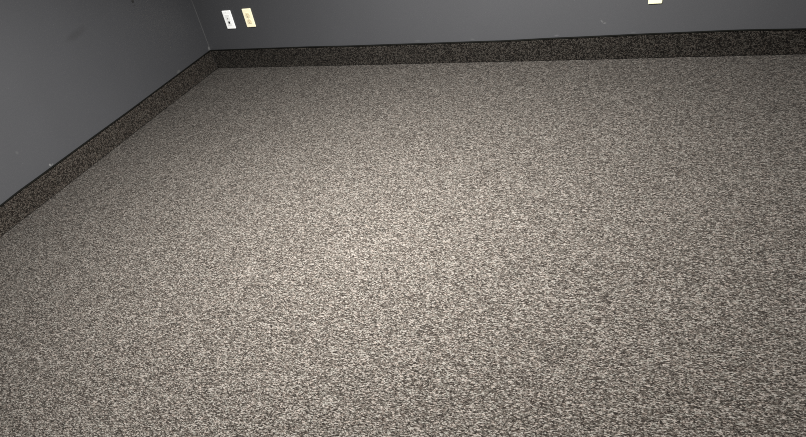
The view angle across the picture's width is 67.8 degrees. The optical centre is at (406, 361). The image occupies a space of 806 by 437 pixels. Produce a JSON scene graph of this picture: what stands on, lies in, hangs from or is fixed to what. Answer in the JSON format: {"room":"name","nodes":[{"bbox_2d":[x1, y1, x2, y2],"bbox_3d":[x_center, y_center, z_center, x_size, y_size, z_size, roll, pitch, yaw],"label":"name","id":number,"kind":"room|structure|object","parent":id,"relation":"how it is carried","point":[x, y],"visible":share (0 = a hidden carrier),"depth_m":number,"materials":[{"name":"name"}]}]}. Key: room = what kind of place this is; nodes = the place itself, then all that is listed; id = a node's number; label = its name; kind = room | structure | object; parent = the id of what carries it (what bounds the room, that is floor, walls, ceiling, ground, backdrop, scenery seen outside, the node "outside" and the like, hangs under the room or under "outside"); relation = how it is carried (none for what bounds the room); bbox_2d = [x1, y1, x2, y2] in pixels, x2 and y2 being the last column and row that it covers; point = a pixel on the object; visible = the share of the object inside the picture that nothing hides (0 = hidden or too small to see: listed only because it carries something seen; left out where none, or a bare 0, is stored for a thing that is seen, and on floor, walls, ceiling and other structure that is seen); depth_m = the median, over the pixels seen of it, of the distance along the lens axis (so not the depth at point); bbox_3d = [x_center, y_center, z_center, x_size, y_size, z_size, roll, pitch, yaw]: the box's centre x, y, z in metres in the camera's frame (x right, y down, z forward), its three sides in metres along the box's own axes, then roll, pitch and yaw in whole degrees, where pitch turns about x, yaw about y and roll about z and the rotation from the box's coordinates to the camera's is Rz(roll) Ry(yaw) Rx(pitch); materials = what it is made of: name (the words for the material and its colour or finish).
{"room":"empty office room","nodes":[
{"label":"empty office room","id":0,"kind":"room"},
{"bbox_2d":[0,0,210,204],"bbox_3d":[-2.487,-1.335,2.179,0.120,2.440,4.700,10,50,21],"label":"wall","id":1,"kind":"structure","parent":0,"point":[69,69],"depth_m":3.41,"materials":[{"name":"grey paint"}]},
{"bbox_2d":[0,50,217,236],"bbox_3d":[-2.240,-0.535,2.978,0.014,0.128,4.686,10,50,21],"label":"baseboard","id":2,"kind":"structure","parent":1,"relation":"attached to","point":[29,198],"depth_m":3.61,"materials":[{"name":"brown carpet"}]},
{"bbox_2d":[0,54,805,436],"bbox_3d":[-0.406,-0.155,2.362,4.190,0.100,4.940,10,50,21],"label":"floor","id":3,"kind":"structure","parent":0,"point":[602,247],"depth_m":2.44,"materials":[{"name":"carpet"}]},
{"bbox_2d":[192,0,805,49],"bbox_3d":[0.240,-2.746,2.903,4.190,2.440,0.120,10,50,21],"label":"wall","id":4,"kind":"structure","parent":0,"point":[279,23],"depth_m":3.58,"materials":[{"name":"grey paint"}]},
{"bbox_2d":[222,10,235,28],"bbox_3d":[-1.225,-2.352,4.124,0.070,0.114,0.013,10,50,21],"label":"jack plate","id":5,"kind":"object","parent":4,"relation":"attached to","point":[227,15],"visible":1,"depth_m":4.12,"materials":[{"name":"white plastic"}]},
{"bbox_2d":[242,8,255,26],"bbox_3d":[-1.071,-2.330,4.062,0.070,0.114,0.008,10,50,21],"label":"power outlet","id":6,"kind":"object","parent":4,"relation":"attached to","point":[247,13],"visible":1,"depth_m":4.06,"materials":[{"name":"beige plastic"}]},
{"bbox_2d":[211,28,805,67],"bbox_3d":[0.403,-1.912,3.689,3.948,0.129,0.015,10,50,21],"label":"baseboard","id":7,"kind":"structure","parent":4,"relation":"attached to","point":[741,42],"depth_m":3.54,"materials":[{"name":"carpet"}]},
{"bbox_2d":[648,0,662,3],"bbox_3d":[1.306,-1.935,3.136,0.070,0.114,0.008,10,50,21],"label":"power outlet","id":8,"kind":"object","parent":4,"relation":"attached to","point":[649,1],"visible":1,"depth_m":3.17,"materials":[{"name":"beige plastic"}]}
]}

